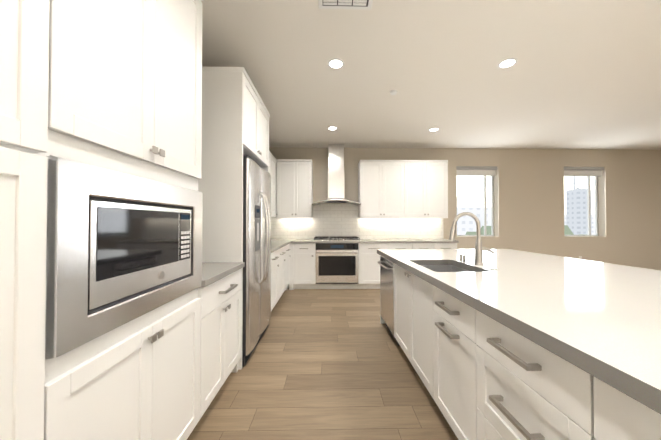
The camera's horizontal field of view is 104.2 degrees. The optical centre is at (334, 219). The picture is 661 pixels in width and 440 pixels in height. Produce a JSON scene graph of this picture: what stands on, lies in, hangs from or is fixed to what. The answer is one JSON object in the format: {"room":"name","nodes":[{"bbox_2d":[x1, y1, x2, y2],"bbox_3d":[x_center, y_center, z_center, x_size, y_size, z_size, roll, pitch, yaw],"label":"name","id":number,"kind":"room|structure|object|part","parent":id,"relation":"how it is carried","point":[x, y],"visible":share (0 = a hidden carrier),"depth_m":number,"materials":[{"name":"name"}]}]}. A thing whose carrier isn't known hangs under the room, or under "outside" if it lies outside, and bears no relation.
{"room":"kitchen","nodes":[
{"label":"kitchen","id":0,"kind":"room"},
{"bbox_2d":[60,188,199,323],"bbox_3d":[-1.000,0.113,1.091,0.482,0.375,0.634,0,-1,-1],"label":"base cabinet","id":1,"kind":"object","parent":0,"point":[144,271],"depth_m":0.91,"materials":[{"name":"silver metal"}]},
{"bbox_2d":[45,156,202,359],"bbox_3d":[-1.000,0.105,1.090,0.482,0.550,0.804,0,-1,-1],"label":"microwave","id":2,"kind":"object","parent":1,"relation":"in","point":[122,246],"depth_m":0.87,"materials":[{"name":"silver metal"}]},
{"bbox_2d":[60,0,207,195],"bbox_3d":[-1.093,-0.756,1.066,0.645,1.164,0.884,0,-1,-1],"label":"upper cabinet","id":3,"kind":"object","parent":0,"relation":"attached to","point":[134,80],"depth_m":0.99,"materials":[{"name":"white paint"}]},
{"bbox_2d":[204,67,271,167],"bbox_3d":[-1.125,-0.988,2.704,0.645,0.660,0.933,0,-1,-1],"label":"upper cabinet","id":4,"kind":"object","parent":0,"relation":"attached to","point":[236,119],"depth_m":2.22,"materials":[{"name":"white paint"}]},
{"bbox_2d":[268,168,271,215],"bbox_3d":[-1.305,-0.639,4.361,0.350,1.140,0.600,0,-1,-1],"label":"upper cabinet","id":5,"kind":"object","parent":0,"relation":"attached to","point":[269,169],"depth_m":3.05,"materials":[{"name":"white paint"}]},
{"bbox_2d":[272,156,275,215],"bbox_3d":[-1.314,-0.633,4.797,0.350,1.140,0.533,0,-1,-1],"label":"upper cabinet","id":6,"kind":"object","parent":0,"relation":"attached to","point":[273,158],"depth_m":4.84,"materials":[{"name":"white paint"}]},
{"bbox_2d":[187,288,457,439],"bbox_3d":[3.298,1.316,1.401,9.890,0.100,8.620,0,-1,-1],"label":"floor","id":7,"kind":"structure","parent":0,"point":[328,364],"depth_m":1.99,"materials":[{"name":"brown wood"}]},
{"bbox_2d":[0,0,63,439],"bbox_3d":[-1.079,-0.047,0.348,0.645,2.600,0.664,0,-1,-1],"label":"tall cabinet","id":8,"kind":"object","parent":7,"relation":"on","point":[31,31],"depth_m":0.64,"materials":[{"name":"white paint"}]},
{"bbox_2d":[44,284,211,439],"bbox_3d":[-1.094,0.824,1.112,0.645,0.878,0.886,0,-1,-1],"label":"base cabinet","id":9,"kind":"object","parent":7,"relation":"on","point":[138,372],"depth_m":1.00,"materials":[{"name":"white paint"}]},
{"bbox_2d":[188,260,243,287],"bbox_3d":[-1.096,0.376,1.846,0.670,0.040,0.698,0,-1,-1],"label":"countertop","id":10,"kind":"structure","parent":9,"relation":"on","point":[209,273],"depth_m":1.77,"materials":[{"name":"white stone"}]},
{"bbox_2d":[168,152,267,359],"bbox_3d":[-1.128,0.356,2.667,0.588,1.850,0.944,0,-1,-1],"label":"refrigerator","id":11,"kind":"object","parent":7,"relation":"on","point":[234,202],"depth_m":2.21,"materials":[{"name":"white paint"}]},
{"bbox_2d":[208,268,243,406],"bbox_3d":[-1.108,0.832,1.807,0.645,0.878,0.764,0,-1,-1],"label":"base cabinet","id":12,"kind":"object","parent":7,"relation":"on","point":[226,302],"depth_m":1.84,"materials":[{"name":"white paint"}]},
{"bbox_3d":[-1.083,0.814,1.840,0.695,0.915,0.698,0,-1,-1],"label":"drawer","id":13,"kind":"part","parent":12,"relation":"part of","materials":[{"name":"white paint"}]},
{"bbox_2d":[198,67,270,369],"bbox_3d":[-1.059,-0.018,2.693,0.777,2.600,0.985,0,-1,-1],"label":"tall cabinet","id":14,"kind":"object","parent":7,"relation":"on","point":[235,181],"depth_m":2.22,"materials":[{"name":"white paint"}]},
{"bbox_2d":[268,248,279,323],"bbox_3d":[-1.141,0.853,3.478,0.645,0.875,0.606,0,-1,-1],"label":"base cabinet","id":15,"kind":"object","parent":7,"relation":"on","point":[273,257],"depth_m":3.45,"materials":[{"name":"white paint"}]},
{"bbox_2d":[268,240,291,251],"bbox_3d":[-1.144,0.406,4.292,0.670,0.040,2.221,0,-1,-1],"label":"countertop","id":16,"kind":"structure","parent":15,"relation":"on","point":[272,244],"depth_m":4.01,"materials":[{"name":"white stone"}]},
{"bbox_2d":[280,248,283,296],"bbox_3d":[-1.151,0.860,3.984,0.645,0.875,0.672,0,-1,-1],"label":"base cabinet","id":17,"kind":"object","parent":7,"relation":"on","point":[281,249],"depth_m":4.07,"materials":[{"name":"white paint"}]},
{"bbox_2d":[284,244,290,290],"bbox_3d":[-1.161,0.866,4.492,0.645,0.875,0.606,0,-1,-1],"label":"base cabinet","id":18,"kind":"object","parent":7,"relation":"on","point":[286,246],"depth_m":4.51,"materials":[{"name":"white paint"}]},
{"bbox_2d":[289,244,314,289],"bbox_3d":[-0.604,0.873,5.103,0.488,0.876,0.625,0,-1,-1],"label":"base cabinet","id":19,"kind":"object","parent":7,"relation":"on","point":[301,256],"depth_m":4.80,"materials":[{"name":"white paint"}]},
{"bbox_2d":[315,244,358,288],"bbox_3d":[0.042,0.875,5.110,0.845,0.872,0.636,0,-1,-1],"label":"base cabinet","id":20,"kind":"object","parent":7,"relation":"on","point":[336,265],"depth_m":4.80,"materials":[{"name":"silver metal"}]},
{"bbox_2d":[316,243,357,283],"bbox_3d":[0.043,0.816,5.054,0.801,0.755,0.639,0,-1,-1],"label":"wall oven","id":21,"kind":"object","parent":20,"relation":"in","point":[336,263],"depth_m":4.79,"materials":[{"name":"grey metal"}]},
{"bbox_2d":[291,240,458,243],"bbox_3d":[0.754,0.415,5.125,3.152,0.040,0.646,0,-1,-1],"label":"countertop","id":22,"kind":"structure","parent":20,"relation":"on","point":[293,241],"depth_m":4.82,"materials":[{"name":"white stone"}]},
{"bbox_2d":[313,236,360,240],"bbox_3d":[0.042,0.367,5.129,0.920,0.057,0.520,0,-1,-1],"label":"gas cooktop","id":23,"kind":"object","parent":22,"relation":"in","point":[315,238],"depth_m":5.00,"materials":[{"name":"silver metal"}]},
{"bbox_2d":[359,244,390,288],"bbox_3d":[0.754,0.873,5.130,0.620,0.876,0.625,0,-1,-1],"label":"base cabinet","id":24,"kind":"object","parent":7,"relation":"on","point":[369,268],"depth_m":4.82,"materials":[{"name":"white paint"}]},
{"bbox_2d":[391,244,414,248],"bbox_3d":[1.229,0.873,5.139,0.590,0.876,0.625,0,-1,-1],"label":"base cabinet","id":25,"kind":"object","parent":7,"relation":"on","point":[393,246],"depth_m":4.83,"materials":[{"name":"white paint"}]},
{"bbox_2d":[415,244,438,248],"bbox_3d":[1.664,0.873,5.148,0.541,0.876,0.625,0,-1,-1],"label":"base cabinet","id":26,"kind":"object","parent":7,"relation":"on","point":[417,246],"depth_m":4.84,"materials":[{"name":"white paint"}]},
{"bbox_2d":[439,244,456,248],"bbox_3d":[2.057,0.874,5.155,0.505,0.876,0.625,0,-1,-1],"label":"base cabinet","id":27,"kind":"object","parent":7,"relation":"on","point":[441,246],"depth_m":4.85,"materials":[{"name":"white paint"}]},
{"bbox_2d":[377,252,660,439],"bbox_3d":[1.310,0.823,0.937,1.409,0.875,4.630,0,-1,-2],"label":"kitchen island","id":28,"kind":"object","parent":7,"relation":"on","point":[502,344],"depth_m":1.05,"materials":[{"name":"white paint"}]},
{"bbox_2d":[378,256,399,345],"bbox_3d":[0.850,0.863,2.908,0.654,0.843,0.604,0,-1,-2],"label":"dishwasher","id":29,"kind":"object","parent":28,"relation":"in","point":[387,299],"depth_m":2.84,"materials":[{"name":"grey metal"}]},
{"bbox_2d":[377,249,660,403],"bbox_3d":[1.483,0.381,0.980,1.701,0.070,4.650,0,-1,-2],"label":"island countertop","id":30,"kind":"structure","parent":28,"relation":"on","point":[606,316],"depth_m":1.12,"materials":[{"name":"white stone"}]},
{"bbox_2d":[421,265,471,271],"bbox_3d":[0.880,0.509,2.054,0.429,0.220,0.614,0,-1,-2],"label":"sink","id":31,"kind":"object","parent":30,"relation":"in","point":[437,268],"depth_m":2.36,"materials":[{"name":"silver metal"}]},
{"bbox_2d":[449,212,496,263],"bbox_3d":[1.098,0.147,2.063,0.361,0.423,0.072,0,-1,-2],"label":"faucet","id":32,"kind":"object","parent":30,"relation":"on","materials":[{"name":"grey metal"}]},
{"bbox_2d":[459,254,497,269],"bbox_3d":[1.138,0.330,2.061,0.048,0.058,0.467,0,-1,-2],"label":"sink","id":33,"kind":"object","parent":30,"relation":"in","point":[478,262],"depth_m":2.04,"materials":[{"name":"grey metal"}]},
{"bbox_2d":[201,0,660,149],"bbox_3d":[3.298,-1.644,1.436,9.890,0.120,8.620,0,-1,-1],"label":"ceiling","id":34,"kind":"structure","parent":0,"point":[582,74],"depth_m":2.68,"materials":[{"name":"white paint"}]},
{"bbox_2d":[327,126,336,129],"bbox_3d":[-0.035,-1.545,4.340,0.169,0.006,0.169,-1,-1,44],"label":"recessed light","id":35,"kind":"object","parent":34,"relation":"in","point":[332,127],"depth_m":4.34,"materials":[{"name":"white plastic"}]},
{"bbox_2d":[327,58,343,68],"bbox_3d":[0.014,-1.566,2.581,0.169,0.006,0.169,-1,-1,44],"label":"recessed light","id":36,"kind":"object","parent":34,"relation":"in","point":[335,63],"depth_m":2.57,"materials":[{"name":"white plastic"}]},
{"bbox_2d":[318,0,372,9],"bbox_3d":[0.082,-1.571,1.727,0.390,0.016,0.370,0,-1,-1],"label":"ceiling vent","id":37,"kind":"object","parent":34,"relation":"in","point":[347,4],"visible":1,"depth_m":1.86,"materials":[{"name":"white plastic"}]},
{"bbox_2d":[390,90,396,94],"bbox_3d":[0.719,-1.552,3.134,0.090,0.021,0.090,0,-1,-1],"label":"smoke detector","id":38,"kind":"object","parent":34,"relation":"attached to","point":[393,92],"visible":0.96,"depth_m":3.11,"materials":[{"name":"white plastic"}]},
{"bbox_2d":[429,128,438,131],"bbox_3d":[1.705,-1.544,4.404,0.169,0.006,0.169,-1,-1,44],"label":"recessed light","id":39,"kind":"object","parent":34,"relation":"in","point":[432,129],"depth_m":4.38,"materials":[{"name":"white plastic"}]},
{"bbox_2d":[497,58,517,68],"bbox_3d":[1.731,-1.566,2.574,0.169,0.006,0.169,-1,-1,44],"label":"recessed light","id":40,"kind":"object","parent":34,"relation":"in","point":[506,63],"depth_m":2.57,"materials":[{"name":"white plastic"}]},
{"bbox_2d":[269,147,660,269],"bbox_3d":[3.216,-0.108,5.617,9.890,2.850,0.220,0,-1,-1],"label":"wall","id":41,"kind":"structure","parent":0,"point":[528,200],"depth_m":5.54,"materials":[{"name":"beige paint"}]},
{"bbox_2d":[268,160,276,219],"bbox_3d":[-1.322,-0.628,5.209,0.350,1.140,0.420,0,-1,-1],"label":"upper cabinet","id":42,"kind":"object","parent":41,"relation":"attached to","point":[269,217],"depth_m":5.17,"materials":[{"name":"white paint"}]},
{"bbox_2d":[277,160,314,219],"bbox_3d":[-0.798,-0.628,5.254,0.690,1.139,0.351,0,-1,-1],"label":"upper cabinet","id":43,"kind":"object","parent":41,"relation":"attached to","point":[294,177],"depth_m":5.09,"materials":[{"name":"white paint"}]},
{"bbox_2d":[328,144,342,167],"bbox_3d":[0.031,-1.271,5.325,0.316,0.528,0.258,0,-1,-1],"label":"range hood","id":44,"kind":"object","parent":41,"relation":"attached to","point":[335,151],"depth_m":5.20,"materials":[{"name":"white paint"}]},
{"bbox_2d":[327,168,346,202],"bbox_3d":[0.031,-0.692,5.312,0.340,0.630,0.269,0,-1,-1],"label":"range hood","id":45,"kind":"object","parent":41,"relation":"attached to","point":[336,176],"depth_m":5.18,"materials":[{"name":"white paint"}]},
{"bbox_2d":[271,204,443,238],"bbox_3d":[0.414,0.027,5.444,3.818,0.745,0.008,0,-1,-1],"label":"backsplash","id":46,"kind":"structure","parent":41,"relation":"attached to","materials":[{"name":"tile"}]},
{"bbox_2d":[359,160,406,219],"bbox_3d":[0.980,-0.627,5.289,0.946,1.139,0.351,0,-1,-1],"label":"upper cabinet","id":47,"kind":"object","parent":41,"relation":"attached to","point":[401,204],"depth_m":5.12,"materials":[{"name":"white paint"}]},
{"bbox_2d":[403,160,447,219],"bbox_3d":[1.795,-0.627,5.305,0.946,1.139,0.351,0,-1,-1],"label":"upper cabinet","id":48,"kind":"object","parent":41,"relation":"attached to","point":[427,180],"depth_m":5.14,"materials":[{"name":"white paint"}]},
{"bbox_2d":[456,166,603,235],"bbox_3d":[4.240,-0.399,5.643,3.258,1.515,0.185,0,-1,-1],"label":"windows","id":49,"kind":"structure","parent":41,"relation":"in","point":[588,172],"depth_m":5.63,"materials":[{"name":"white"}]},
{"label":"outside","id":50,"kind":"structure","parent":0,"visible":0},
{"bbox_2d":[457,176,594,234],"bbox_3d":[95.797,-2.407,216.835,600.000,31.500,370.000,0,-1,-1],"label":"city","id":51,"kind":"object","parent":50,"point":[575,220],"visible":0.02,"depth_m":109.23}
]}

